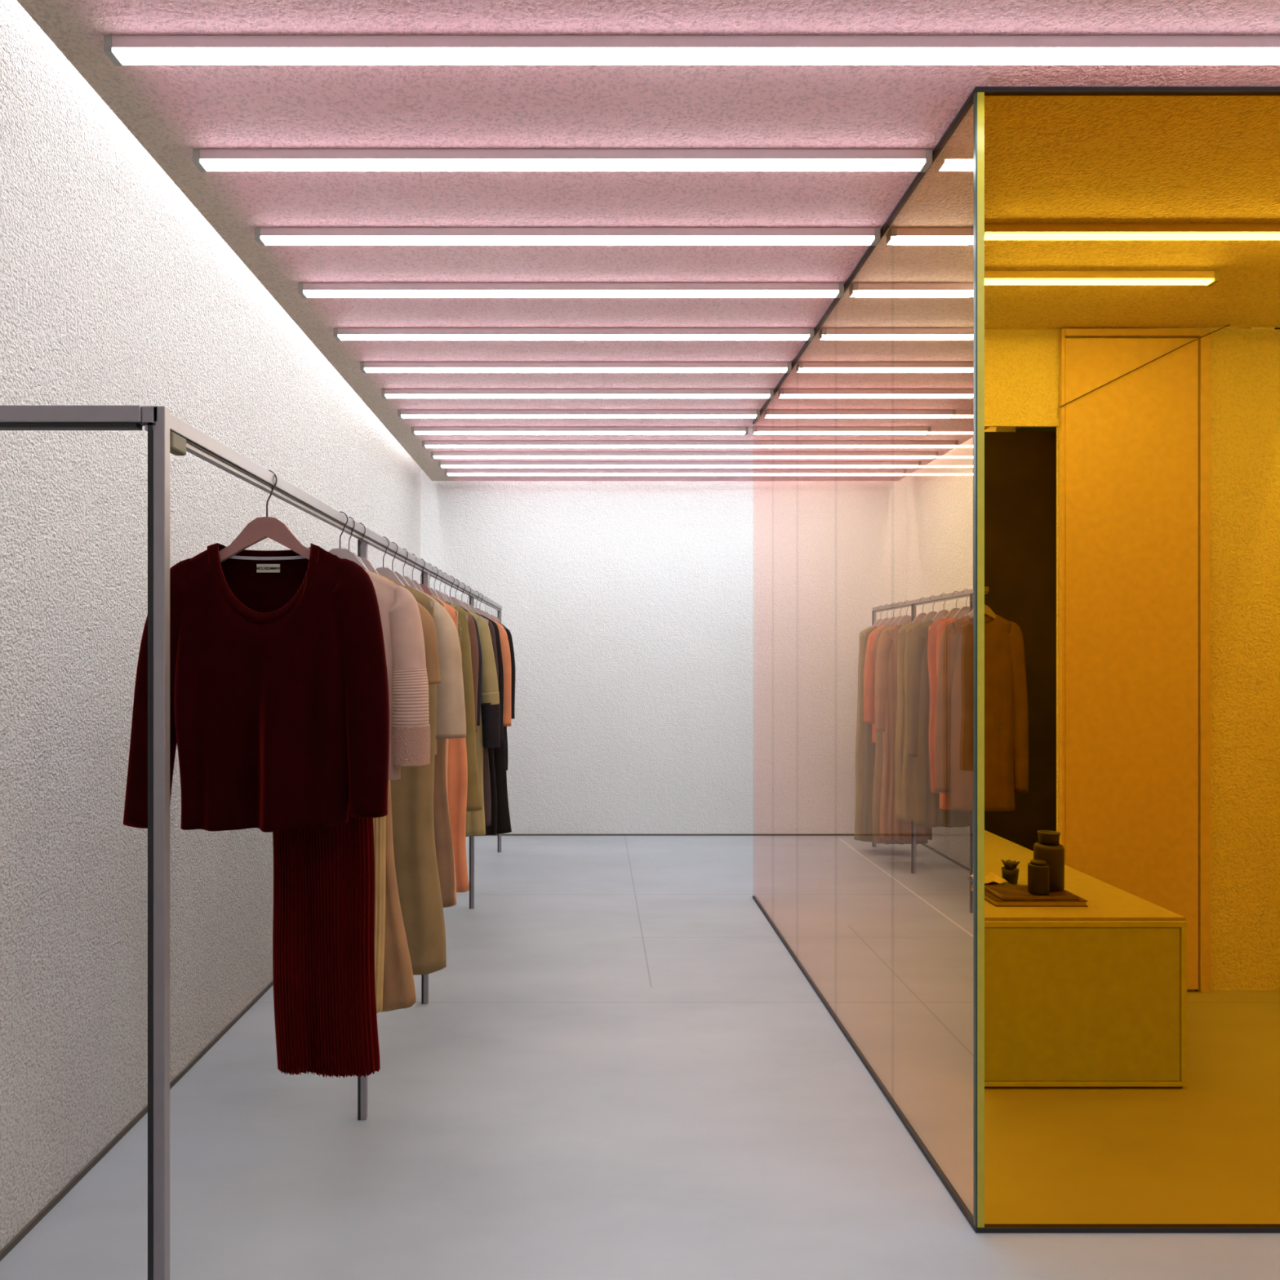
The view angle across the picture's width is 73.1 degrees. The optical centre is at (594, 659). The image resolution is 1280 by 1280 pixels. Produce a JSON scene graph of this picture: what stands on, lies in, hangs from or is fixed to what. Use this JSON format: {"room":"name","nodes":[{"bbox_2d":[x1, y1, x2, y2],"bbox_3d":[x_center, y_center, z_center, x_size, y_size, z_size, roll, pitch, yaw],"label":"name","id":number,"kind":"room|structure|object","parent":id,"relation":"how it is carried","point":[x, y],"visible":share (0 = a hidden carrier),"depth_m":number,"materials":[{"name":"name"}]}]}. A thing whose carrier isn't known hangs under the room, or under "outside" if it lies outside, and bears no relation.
{"room":"clothing store","nodes":[
{"label":"clothing store","id":0,"kind":"room"},
{"bbox_2d":[0,0,420,1250],"bbox_3d":[-1.417,-0.210,2.660,0.165,3.120,7.920,0,0,0],"label":"wall","id":1,"kind":"structure","parent":0,"point":[116,289],"depth_m":2.37,"materials":[{"name":"white paint"}]},
{"bbox_2d":[0,979,273,1261],"bbox_3d":[-1.339,1.342,2.650,0.012,0.016,7.900,0,0,0],"label":"trim","id":2,"kind":"structure","parent":1,"relation":"attached to","point":[37,1219],"depth_m":2.34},
{"bbox_2d":[272,555,380,1078],"bbox_3d":[-0.573,0.338,1.859,0.221,1.102,0.162,0,0,38],"label":"skirt","id":3,"kind":"object","parent":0,"point":[325,1002],"visible":0.51,"depth_m":1.83,"materials":[{"name":"red fabric"}]},
{"bbox_2d":[123,542,389,832],"bbox_3d":[-0.685,0.052,1.748,0.532,0.575,0.133,0,0,0],"label":"sweater","id":4,"kind":"object","parent":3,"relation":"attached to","point":[279,696],"visible":0.97,"depth_m":1.72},
{"bbox_2d":[364,568,430,780],"bbox_3d":[-0.662,0.037,2.237,0.470,0.545,0.117,0,0,-2],"label":"sweater","id":5,"kind":"object","parent":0,"point":[400,615],"visible":0.35,"depth_m":2.21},
{"bbox_2d":[413,587,466,755],"bbox_3d":[-0.658,0.037,2.823,0.477,0.546,0.105,0,0,-1],"label":"blouse","id":6,"kind":"object","parent":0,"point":[451,706],"visible":0.05,"depth_m":2.79,"materials":[{"name":"fabric"}]},
{"bbox_2d":[488,617,511,726],"bbox_3d":[-0.663,0.112,4.819,0.399,0.696,0.108,0,0,0],"label":"shirt","id":7,"kind":"object","parent":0,"point":[505,651],"visible":0.09,"depth_m":4.79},
{"bbox_2d":[0,835,1279,1279],"bbox_3d":[0.850,1.380,2.700,4.900,0.060,8.200,0,0,0],"label":"floor","id":8,"kind":"structure","parent":0,"point":[616,1066],"depth_m":2.52,"materials":[{"name":"concrete"}]},
{"bbox_2d":[0,405,502,1279],"bbox_3d":[-0.990,0.486,3.668,0.701,1.728,4.782,0,0,0],"label":"clothes rack","id":9,"kind":"object","parent":8,"relation":"on","point":[167,433],"visible":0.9,"depth_m":1.28,"materials":[{"name":"grey metal"}]},
{"bbox_2d":[218,469,310,562],"bbox_3d":[-0.665,-0.276,1.750,0.350,0.222,0.012,0,0,0],"label":"clothes hanger","id":10,"kind":"object","parent":9,"relation":"hanging from","point":[259,529],"visible":0.7,"depth_m":1.74,"materials":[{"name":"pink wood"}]},
{"bbox_2d":[348,516,368,569],"bbox_3d":[-0.661,-0.276,2.322,0.276,0.222,0.012,0,0,0],"label":"clothes hanger","id":11,"kind":"object","parent":9,"relation":"hanging from","point":[357,557],"visible":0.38,"depth_m":2.32,"materials":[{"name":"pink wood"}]},
{"bbox_2d":[373,572,395,1013],"bbox_3d":[-0.659,0.354,2.321,0.283,1.181,0.079,0,0,0],"label":"dress","id":12,"kind":"object","parent":11,"relation":"hanging from","point":[379,823],"visible":0.05,"depth_m":2.31,"materials":[{"name":"beige fabric"}]},
{"bbox_2d":[359,522,378,573],"bbox_3d":[-0.661,-0.276,2.428,0.286,0.222,0.012,0,0,0],"label":"clothes hanger","id":13,"kind":"object","parent":9,"relation":"hanging from","point":[369,566],"visible":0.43,"depth_m":2.42,"materials":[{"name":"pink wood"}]},
{"bbox_2d":[382,576,440,1011],"bbox_3d":[-0.662,0.370,2.423,0.459,1.210,0.130,0,0,3],"label":"dress","id":14,"kind":"object","parent":13,"relation":"hanging from","point":[398,986],"visible":0.08,"depth_m":2.40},
{"bbox_2d":[375,536,432,607],"bbox_3d":[-0.661,-0.276,2.700,0.312,0.222,0.012,0,0,0],"label":"clothes hanger","id":15,"kind":"object","parent":9,"relation":"hanging from","point":[384,571],"visible":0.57,"depth_m":2.69,"materials":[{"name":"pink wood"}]},
{"bbox_2d":[390,584,446,974],"bbox_3d":[-0.654,0.365,2.700,0.375,1.200,0.147,0,0,0],"label":"dress","id":16,"kind":"object","parent":15,"relation":"hanging from","point":[417,876],"visible":0.23,"depth_m":2.65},
{"bbox_2d":[403,548,417,589],"bbox_3d":[-0.661,-0.276,2.985,0.276,0.222,0.012,0,0,0],"label":"clothes hanger","id":17,"kind":"object","parent":9,"relation":"hanging from","point":[408,580],"visible":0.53,"depth_m":2.98,"materials":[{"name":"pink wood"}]},
{"bbox_2d":[422,591,454,906],"bbox_3d":[-0.655,0.307,2.982,0.341,1.086,0.122,0,0,0],"label":"dress","id":18,"kind":"object","parent":17,"relation":"hanging from","point":[442,833],"visible":0.06,"depth_m":2.97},
{"bbox_2d":[419,558,457,616],"bbox_3d":[-0.661,-0.276,3.285,0.276,0.222,0.012,0,0,0],"label":"clothes hanger","id":19,"kind":"object","parent":9,"relation":"hanging from","point":[424,588],"visible":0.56,"depth_m":3.28,"materials":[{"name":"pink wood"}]},
{"bbox_2d":[443,601,469,892],"bbox_3d":[-0.667,0.321,3.285,0.389,1.111,0.141,0,0,0],"label":"dress","id":20,"kind":"object","parent":19,"relation":"hanging from","point":[457,766],"visible":0.12,"depth_m":3.25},
{"bbox_2d":[434,566,466,619],"bbox_3d":[-0.661,-0.276,3.565,0.272,0.222,0.012,0,0,0],"label":"clothes hanger","id":21,"kind":"object","parent":9,"relation":"hanging from","point":[439,594],"visible":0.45,"depth_m":3.56,"materials":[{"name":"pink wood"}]},
{"bbox_2d":[452,603,482,811],"bbox_3d":[-0.659,0.193,3.566,0.394,0.855,0.111,0,0,0],"label":"dress","id":22,"kind":"object","parent":21,"relation":"hanging from","point":[473,793],"visible":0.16,"depth_m":3.54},
{"bbox_2d":[461,582,472,611],"bbox_3d":[-0.661,-0.276,4.300,0.306,0.222,0.012,0,0,0],"label":"clothes hanger","id":23,"kind":"object","parent":9,"relation":"hanging from","point":[466,605],"visible":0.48,"depth_m":4.29,"materials":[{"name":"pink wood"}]},
{"bbox_2d":[476,613,503,835],"bbox_3d":[-0.661,0.317,4.298,0.416,1.106,0.111,0,0,2],"label":"dress","id":24,"kind":"object","parent":23,"relation":"hanging from","point":[491,829],"visible":0.02,"depth_m":4.28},
{"bbox_2d":[449,575,488,623],"bbox_3d":[-0.661,-0.276,3.950,0.350,0.222,0.012,0,0,0],"label":"clothes hanger","id":25,"kind":"object","parent":9,"relation":"hanging from","point":[454,600],"visible":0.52,"depth_m":3.94,"materials":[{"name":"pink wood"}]},
{"bbox_2d":[465,608,500,836],"bbox_3d":[-0.662,0.283,3.950,0.466,1.034,0.124,0,0,0],"label":"dress","id":26,"kind":"object","parent":25,"relation":"hanging from","point":[488,733],"visible":0.23,"depth_m":3.91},
{"bbox_2d":[467,586,497,625],"bbox_3d":[-0.661,-0.276,4.500,0.306,0.222,0.012,0,0,0],"label":"clothes hanger","id":27,"kind":"object","parent":9,"relation":"hanging from","point":[472,607],"visible":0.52,"depth_m":4.49,"materials":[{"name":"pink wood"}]},
{"bbox_2d":[480,614,511,834],"bbox_3d":[-0.665,0.332,4.498,0.466,1.136,0.142,0,0,0],"label":"dress","id":28,"kind":"object","parent":27,"relation":"hanging from","point":[504,824],"visible":0.06,"depth_m":4.47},
{"bbox_2d":[871,586,988,913],"bbox_3d":[2.023,0.486,5.340,0.029,1.728,1.785,0,0,0],"label":"clothes rack","id":29,"kind":"object","parent":8,"relation":"on","point":[969,593],"visible":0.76,"depth_m":5.11,"materials":[{"name":"grey metal"}]},
{"bbox_2d":[859,604,883,636],"bbox_3d":[2.025,-0.276,6.090,0.296,0.222,0.012,0,0,0],"label":"clothes hanger","id":30,"kind":"object","parent":29,"relation":"hanging from","point":[877,622],"visible":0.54,"depth_m":6.08,"materials":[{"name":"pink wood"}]},
{"bbox_2d":[853,626,871,839],"bbox_3d":[2.029,0.518,6.089,0.386,1.504,0.124,0,0,0],"label":"dress","id":31,"kind":"object","parent":30,"relation":"hanging from","point":[859,768],"visible":0.1,"depth_m":6.07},
{"bbox_2d":[898,597,926,632],"bbox_3d":[2.025,-0.276,5.310,0.296,0.222,0.012,0,0,0],"label":"clothes hanger","id":32,"kind":"object","parent":29,"relation":"hanging from","point":[920,616],"visible":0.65,"depth_m":5.30,"materials":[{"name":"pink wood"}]},
{"bbox_2d":[894,622,912,819],"bbox_3d":[2.030,0.373,5.310,0.359,1.214,0.116,0,0,0],"label":"dress","id":33,"kind":"object","parent":32,"relation":"hanging from","point":[900,715],"visible":0.19,"depth_m":5.29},
{"bbox_2d":[906,595,937,631],"bbox_3d":[2.025,-0.276,5.150,0.316,0.222,0.012,0,0,0],"label":"clothes hanger","id":34,"kind":"object","parent":29,"relation":"hanging from","point":[931,615],"visible":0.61,"depth_m":5.14,"materials":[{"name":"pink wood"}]},
{"bbox_2d":[901,620,922,821],"bbox_3d":[2.022,0.363,5.150,0.376,1.195,0.118,0,0,0],"label":"coat","id":35,"kind":"object","parent":34,"relation":"hanging from","point":[908,791],"visible":0.08,"depth_m":5.13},
{"bbox_2d":[931,593,949,622],"bbox_3d":[2.025,-0.276,4.990,0.316,0.222,0.012,0,0,0],"label":"clothes hanger","id":36,"kind":"object","parent":29,"relation":"hanging from","point":[942,613],"visible":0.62,"depth_m":4.98,"materials":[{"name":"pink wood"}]},
{"bbox_2d":[906,619,969,827],"bbox_3d":[2.027,0.363,4.989,0.428,1.195,0.116,0,0,-4],"label":"dress","id":37,"kind":"object","parent":36,"relation":"hanging from","point":[927,812],"visible":0.38,"depth_m":4.96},
{"bbox_2d":[928,591,965,630],"bbox_3d":[2.025,-0.276,4.820,0.306,0.222,0.012,0,0,0],"label":"clothes hanger","id":38,"kind":"object","parent":29,"relation":"hanging from","point":[953,611],"visible":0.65,"depth_m":4.81,"materials":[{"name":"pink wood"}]},
{"bbox_2d":[927,617,945,793],"bbox_3d":[2.025,0.252,4.818,0.323,0.976,0.119,0,0,0],"label":"dress","id":39,"kind":"object","parent":38,"relation":"hanging from","point":[931,647],"visible":0.12,"depth_m":4.80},
{"bbox_2d":[965,604,995,618],"bbox_3d":[2.025,-0.276,4.500,0.346,0.222,0.012,0,0,0],"label":"clothes hanger","id":40,"kind":"object","parent":29,"relation":"hanging from","point":[988,611],"visible":0.18,"depth_m":4.49,"materials":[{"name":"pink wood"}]},
{"bbox_2d":[935,614,1028,811],"bbox_3d":[2.026,0.274,4.502,0.483,1.017,0.104,0,0,1],"label":"coat","id":41,"kind":"object","parent":40,"relation":"hanging from","point":[1006,696],"visible":0.92,"depth_m":4.47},
{"bbox_2d":[984,830,1186,1088],"bbox_3d":[1.534,1.081,3.413,0.657,0.539,1.413,0,0,0],"label":"counter","id":42,"kind":"object","parent":8,"relation":"on","point":[1093,996],"visible":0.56,"depth_m":2.71,"materials":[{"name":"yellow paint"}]},
{"bbox_2d":[969,884,1088,906],"bbox_3d":[1.471,0.801,2.930,0.302,0.019,0.200,0,0,0],"label":"book","id":43,"kind":"object","parent":42,"relation":"on","point":[989,897],"visible":0.52,"depth_m":2.83,"materials":[{"name":"beige paper"}]},
{"bbox_2d":[984,884,1079,900],"bbox_3d":[1.471,0.786,2.917,0.255,0.012,0.160,0,0,-1],"label":"magazine","id":44,"kind":"object","parent":43,"relation":"on","point":[1003,891],"visible":0.74,"depth_m":2.88,"materials":[{"name":"beige paper"}]},
{"bbox_2d":[1027,859,1049,895],"bbox_3d":[1.488,0.727,2.885,0.065,0.107,0.065,0,0,0],"label":"jar","id":45,"kind":"object","parent":44,"relation":"on","point":[1038,871],"visible":1,"depth_m":2.86,"materials":[{"name":"black ceramic"}]},
{"bbox_2d":[1033,830,1064,891],"bbox_3d":[1.557,0.685,2.950,0.094,0.190,0.094,0,0,0],"label":"jar","id":46,"kind":"object","parent":44,"relation":"on","point":[1048,848],"visible":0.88,"depth_m":2.91,"materials":[{"name":"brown ceramic"}]},
{"bbox_2d":[16,0,1279,480],"bbox_3d":[0.838,-1.395,2.605,4.125,0.090,7.790,0,0,0],"label":"ceiling","id":47,"kind":"structure","parent":0,"point":[1049,159],"depth_m":2.46,"materials":[{"name":"paint"}]},
{"bbox_2d":[192,149,932,172],"bbox_3d":[-0.084,-1.331,2.296,1.953,0.036,0.046,0,0,0],"label":"recessed light","id":48,"kind":"object","parent":47,"relation":"in","point":[206,160],"visible":1,"depth_m":2.27,"materials":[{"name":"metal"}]},
{"bbox_2d":[200,159,925,171],"bbox_3d":[-0.084,-1.319,2.296,1.917,0.008,0.043,0,0,0],"label":"diffuser","id":49,"kind":"object","parent":48,"relation":"attached to","point":[206,165],"depth_m":2.29,"materials":[{"name":"white"}]},
{"bbox_2d":[254,227,880,245],"bbox_3d":[-0.084,-1.331,2.709,1.953,0.036,0.046,0,0,0],"label":"recessed light","id":50,"kind":"object","parent":47,"relation":"in","point":[263,236],"visible":1,"depth_m":2.69,"materials":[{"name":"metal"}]},
{"bbox_2d":[260,235,874,244],"bbox_3d":[-0.084,-1.319,2.709,1.917,0.008,0.043,0,0,0],"label":"diffuser","id":51,"kind":"object","parent":50,"relation":"attached to","point":[264,240],"depth_m":2.70,"materials":[{"name":"white"}]},
{"bbox_2d":[297,282,844,297],"bbox_3d":[-0.084,-1.331,3.103,1.953,0.036,0.046,0,0,0],"label":"recessed light","id":52,"kind":"object","parent":47,"relation":"in","point":[304,290],"visible":1,"depth_m":3.08,"materials":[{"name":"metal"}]},
{"bbox_2d":[302,289,839,297],"bbox_3d":[-0.084,-1.319,3.103,1.917,0.008,0.043,0,0,0],"label":"diffuser","id":53,"kind":"object","parent":52,"relation":"attached to","point":[306,293],"depth_m":3.09,"materials":[{"name":"white"}]},
{"bbox_2d":[333,328,813,340],"bbox_3d":[-0.084,-1.331,3.522,1.953,0.036,0.046,0,0,0],"label":"recessed light","id":54,"kind":"object","parent":47,"relation":"in","point":[340,334],"visible":1,"depth_m":3.50,"materials":[{"name":"plastic"}]},
{"bbox_2d":[337,334,809,340],"bbox_3d":[-0.084,-1.319,3.522,1.917,0.008,0.043,0,0,0],"label":"diffuser","id":55,"kind":"object","parent":54,"relation":"attached to","point":[340,337],"depth_m":3.51,"materials":[{"name":"white"}]},
{"bbox_2d":[360,361,791,373],"bbox_3d":[-0.084,-1.331,3.922,1.953,0.036,0.046,0,0,0],"label":"recessed light","id":56,"kind":"object","parent":47,"relation":"in","point":[365,366],"visible":1,"depth_m":3.90,"materials":[{"name":"plastic"}]},
{"bbox_2d":[364,368,787,373],"bbox_3d":[-0.084,-1.319,3.922,1.917,0.008,0.043,0,0,0],"label":"diffuser","id":57,"kind":"object","parent":56,"relation":"attached to","point":[366,370],"depth_m":3.91,"materials":[{"name":"white"}]},
{"bbox_2d":[381,388,773,399],"bbox_3d":[-0.084,-1.331,4.311,1.953,0.036,0.046,0,0,0],"label":"recessed light","id":58,"kind":"object","parent":47,"relation":"in","point":[385,393],"visible":1,"depth_m":4.29,"materials":[{"name":"plastic"}]},
{"bbox_2d":[385,394,769,398],"bbox_3d":[-0.084,-1.319,4.311,1.917,0.008,0.043,0,0,0],"label":"diffuser","id":59,"kind":"object","parent":58,"relation":"attached to","point":[387,396],"depth_m":4.30,"materials":[{"name":"white"}]},
{"bbox_2d":[397,409,759,418],"bbox_3d":[-0.084,-1.331,4.667,1.953,0.036,0.046,0,0,0],"label":"recessed light","id":60,"kind":"object","parent":47,"relation":"in","point":[402,414],"visible":1,"depth_m":4.64,"materials":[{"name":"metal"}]},
{"bbox_2d":[400,414,756,417],"bbox_3d":[-0.084,-1.319,4.667,1.917,0.008,0.043,0,0,0],"label":"diffuser","id":61,"kind":"object","parent":60,"relation":"attached to","point":[402,415],"depth_m":4.65,"materials":[{"name":"white"}]},
{"bbox_2d":[411,426,748,435],"bbox_3d":[-0.084,-1.331,5.010,1.953,0.036,0.046,0,0,0],"label":"recessed light","id":62,"kind":"object","parent":47,"relation":"in","point":[415,430],"visible":1,"depth_m":4.99,"materials":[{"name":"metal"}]},
{"bbox_2d":[414,431,745,435],"bbox_3d":[-0.084,-1.319,5.010,1.917,0.008,0.043,0,0,0],"label":"diffuser","id":63,"kind":"object","parent":62,"relation":"attached to","point":[415,433],"depth_m":5.00,"materials":[{"name":"white"}]},
{"bbox_2d":[444,469,906,475],"bbox_3d":[0.575,-1.331,6.128,3.270,0.036,0.046,0,0,0],"label":"recessed light","id":64,"kind":"object","parent":47,"relation":"in","point":[447,472],"visible":1,"depth_m":6.11,"materials":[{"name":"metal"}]},
{"bbox_2d":[447,473,903,475],"bbox_3d":[0.575,-1.319,6.128,3.234,0.008,0.043,0,0,0],"label":"diffuser","id":65,"kind":"object","parent":64,"relation":"attached to","point":[448,474],"depth_m":6.12,"materials":[{"name":"white"}]},
{"bbox_2d":[438,461,920,467],"bbox_3d":[0.580,-1.331,5.875,3.280,0.036,0.046,0,0,0],"label":"recessed light","id":66,"kind":"object","parent":47,"relation":"in","point":[441,464],"visible":1,"depth_m":5.85,"materials":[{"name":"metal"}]},
{"bbox_2d":[440,465,918,467],"bbox_3d":[0.580,-1.319,5.875,3.244,0.008,0.043,0,0,0],"label":"diffuser","id":67,"kind":"object","parent":66,"relation":"attached to","point":[442,466],"depth_m":5.86,"materials":[{"name":"white"}]},
{"bbox_2d":[431,451,938,458],"bbox_3d":[0.585,-1.331,5.604,3.290,0.036,0.046,0,0,0],"label":"recessed light","id":68,"kind":"object","parent":47,"relation":"in","point":[434,455],"visible":1,"depth_m":5.58,"materials":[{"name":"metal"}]},
{"bbox_2d":[433,455,935,458],"bbox_3d":[0.585,-1.319,5.604,3.254,0.008,0.043,0,0,0],"label":"diffuser","id":69,"kind":"object","parent":68,"relation":"attached to","point":[434,456],"depth_m":5.59,"materials":[{"name":"white"}]},
{"bbox_2d":[422,440,958,448],"bbox_3d":[0.590,-1.331,5.324,3.300,0.036,0.046,0,0,0],"label":"recessed light","id":70,"kind":"object","parent":47,"relation":"in","point":[425,444],"visible":1,"depth_m":5.30,"materials":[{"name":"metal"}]},
{"bbox_2d":[425,444,955,448],"bbox_3d":[0.590,-1.319,5.324,3.264,0.008,0.043,0,0,0],"label":"diffuser","id":71,"kind":"object","parent":70,"relation":"attached to","point":[426,446],"depth_m":5.31,"materials":[{"name":"white"}]},
{"bbox_2d":[103,35,1279,66],"bbox_3d":[0.900,-1.331,1.883,3.920,0.036,0.046,0,0,0],"label":"recessed light","id":72,"kind":"object","parent":47,"relation":"in","point":[121,50],"visible":1,"depth_m":1.86,"materials":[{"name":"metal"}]},
{"bbox_2d":[111,47,1279,65],"bbox_3d":[0.900,-1.319,1.883,3.884,0.008,0.043,0,0,0],"label":"diffuser","id":73,"kind":"object","parent":72,"relation":"attached to","point":[120,55],"depth_m":1.88,"materials":[{"name":"white"}]},
{"bbox_2d":[752,426,930,435],"bbox_3d":[1.438,-1.331,5.010,1.024,0.036,0.046,0,0,0],"label":"recessed light","id":74,"kind":"object","parent":47,"relation":"in","point":[756,430],"visible":1,"depth_m":4.99,"materials":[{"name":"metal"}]},
{"bbox_2d":[764,409,955,418],"bbox_3d":[1.438,-1.331,4.667,1.024,0.036,0.046,0,0,0],"label":"recessed light","id":75,"kind":"object","parent":47,"relation":"in","point":[950,414],"visible":1,"depth_m":4.64,"materials":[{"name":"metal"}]},
{"bbox_2d":[778,388,973,399],"bbox_3d":[1.420,-1.331,4.311,0.988,0.036,0.046,0,0,0],"label":"recessed light","id":76,"kind":"object","parent":47,"relation":"in","point":[783,393],"visible":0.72,"depth_m":4.29,"materials":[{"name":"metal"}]},
{"bbox_2d":[782,394,973,398],"bbox_3d":[1.420,-1.319,4.311,0.952,0.008,0.043,0,0,0],"label":"diffuser","id":77,"kind":"object","parent":76,"relation":"attached to","point":[784,396],"depth_m":4.30,"materials":[{"name":"white"}]},
{"bbox_2d":[796,361,973,373],"bbox_3d":[1.334,-1.331,3.922,0.816,0.036,0.046,0,0,0],"label":"recessed light","id":78,"kind":"object","parent":47,"relation":"in","point":[805,366],"visible":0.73,"depth_m":3.90,"materials":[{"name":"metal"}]},
{"bbox_2d":[800,368,973,373],"bbox_3d":[1.334,-1.319,3.922,0.780,0.008,0.043,0,0,0],"label":"diffuser","id":79,"kind":"object","parent":78,"relation":"attached to","point":[802,370],"depth_m":3.91,"materials":[{"name":"white"}]},
{"bbox_2d":[819,328,973,340],"bbox_3d":[1.245,-1.331,3.522,0.638,0.036,0.046,0,0,0],"label":"recessed light","id":80,"kind":"object","parent":47,"relation":"in","point":[825,334],"visible":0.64,"depth_m":3.50,"materials":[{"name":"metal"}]},
{"bbox_2d":[824,334,973,340],"bbox_3d":[1.245,-1.319,3.522,0.602,0.008,0.043,0,0,0],"label":"diffuser","id":81,"kind":"object","parent":80,"relation":"attached to","point":[827,337],"depth_m":3.51,"materials":[{"name":"white"}]},
{"bbox_2d":[849,282,973,297],"bbox_3d":[1.152,-1.331,3.103,0.452,0.036,0.046,0,0,0],"label":"recessed light","id":82,"kind":"object","parent":47,"relation":"in","point":[856,290],"visible":0.8,"depth_m":3.08,"materials":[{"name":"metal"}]},
{"bbox_2d":[855,289,973,297],"bbox_3d":[1.152,-1.319,3.103,0.416,0.008,0.043,0,0,0],"label":"diffuser","id":83,"kind":"object","parent":82,"relation":"attached to","point":[859,293],"depth_m":3.09,"materials":[{"name":"white"}]},
{"bbox_2d":[886,227,973,245],"bbox_3d":[1.064,-1.331,2.709,0.277,0.036,0.046,0,0,0],"label":"recessed light","id":84,"kind":"object","parent":47,"relation":"in","point":[895,236],"visible":0.84,"depth_m":2.69,"materials":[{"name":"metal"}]},
{"bbox_2d":[893,235,973,244],"bbox_3d":[1.064,-1.319,2.709,0.241,0.008,0.043,0,0,0],"label":"diffuser","id":85,"kind":"object","parent":84,"relation":"attached to","point":[897,240],"depth_m":2.70,"materials":[{"name":"white"}]},
{"bbox_2d":[984,271,1219,286],"bbox_3d":[1.752,-1.331,3.007,0.833,0.036,0.046,0,0,0],"label":"recessed light","id":86,"kind":"object","parent":47,"relation":"in","point":[1208,278],"visible":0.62,"depth_m":2.98,"materials":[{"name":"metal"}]},
{"bbox_2d":[984,279,1213,284],"bbox_3d":[1.752,-1.319,3.007,0.797,0.008,0.028,0,0,0],"label":"diffuser","id":87,"kind":"object","parent":86,"relation":"attached to","point":[987,282],"depth_m":3.00,"materials":[{"name":"white"}]},
{"bbox_2d":[984,223,1279,239],"bbox_3d":[2.025,-1.331,2.684,1.670,0.036,0.046,0,0,0],"label":"recessed light","id":88,"kind":"object","parent":47,"relation":"in","point":[992,231],"visible":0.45,"depth_m":2.66,"materials":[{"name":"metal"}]},
{"bbox_2d":[984,233,1279,239],"bbox_3d":[2.025,-1.319,2.684,1.634,0.008,0.028,0,0,0],"label":"diffuser","id":89,"kind":"object","parent":88,"relation":"attached to","point":[987,236],"depth_m":2.68,"materials":[{"name":"white"}]},
{"bbox_2d":[420,467,906,834],"bbox_3d":[0.630,-0.210,6.680,4.260,3.120,0.120,0,0,0],"label":"wall","id":90,"kind":"structure","parent":0,"point":[686,652],"depth_m":6.62,"materials":[{"name":"white paint"}]},
{"bbox_2d":[859,626,877,842],"bbox_3d":[2.024,0.507,5.960,0.378,1.486,0.114,0,0,0],"label":"dress","id":91,"kind":"object","parent":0,"point":[868,748],"visible":0.13,"depth_m":5.93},
{"bbox_2d":[863,625,884,742],"bbox_3d":[2.025,0.163,5.829,0.409,0.795,0.119,0,0,0],"label":"shirt","id":92,"kind":"object","parent":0,"point":[869,708],"visible":0.13,"depth_m":5.81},
{"bbox_2d":[872,624,928,844],"bbox_3d":[2.023,0.487,5.699,0.369,1.446,0.124,0,0,0],"label":"dress","id":93,"kind":"object","parent":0,"point":[877,775],"visible":0.11,"depth_m":5.68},
{"bbox_2d":[875,623,932,840],"bbox_3d":[2.025,0.463,5.579,0.405,1.394,0.121,0,0,0],"label":"dress","id":94,"kind":"object","parent":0,"point":[891,828],"visible":0.36,"depth_m":5.55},
{"bbox_2d":[906,426,1015,868],"bbox_3d":[2.462,-0.210,5.885,0.117,3.120,1.470,0,0,0],"label":"wall","id":95,"kind":"structure","parent":0,"point":[940,493],"depth_m":5.92,"materials":[{"name":"white paint"}]},
{"bbox_2d":[984,328,1279,990],"bbox_3d":[2.370,0.000,3.525,1.560,2.700,0.015,0,0,0],"label":"wall","id":96,"kind":"structure","parent":0,"point":[1021,366],"depth_m":3.52,"materials":[{"name":"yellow paint"}]},
{"bbox_2d":[973,431,1056,851],"bbox_3d":[2.509,0.001,5.117,0.493,2.698,0.055,0,0,0],"label":"wall panel","id":97,"kind":"object","parent":96,"relation":"attached to","point":[1020,467],"visible":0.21,"depth_m":5.09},
{"bbox_2d":[1058,328,1210,992],"bbox_3d":[2.198,0.003,3.505,0.604,2.695,0.023,0,0,0],"label":"door","id":98,"kind":"structure","parent":96,"relation":"in","point":[1135,449],"depth_m":3.50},
{"bbox_2d":[1159,327,1275,328],"bbox_3d":[2.810,-0.210,4.375,0.100,3.120,1.510,0,0,0],"label":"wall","id":99,"kind":"structure","parent":0,"point":[1159,327],"depth_m":3.73,"materials":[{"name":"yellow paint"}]},
{"bbox_2d":[752,895,1279,1233],"bbox_3d":[1.974,1.344,3.458,2.152,0.012,2.861,0,0,0],"label":"trim","id":100,"kind":"structure","parent":99,"relation":"attached to","point":[988,1228],"depth_m":2.04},
{"bbox_2d":[973,92,984,1227],"bbox_3d":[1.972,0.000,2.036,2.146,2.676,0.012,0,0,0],"label":"post","id":101,"kind":"object","parent":100,"relation":"on","point":[979,97],"visible":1,"depth_m":2.03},
{"bbox_2d":[752,86,1279,424],"bbox_3d":[1.974,-1.344,3.458,2.152,0.012,2.861,0,0,0],"label":"trim","id":102,"kind":"structure","parent":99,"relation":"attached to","point":[988,91],"depth_m":2.04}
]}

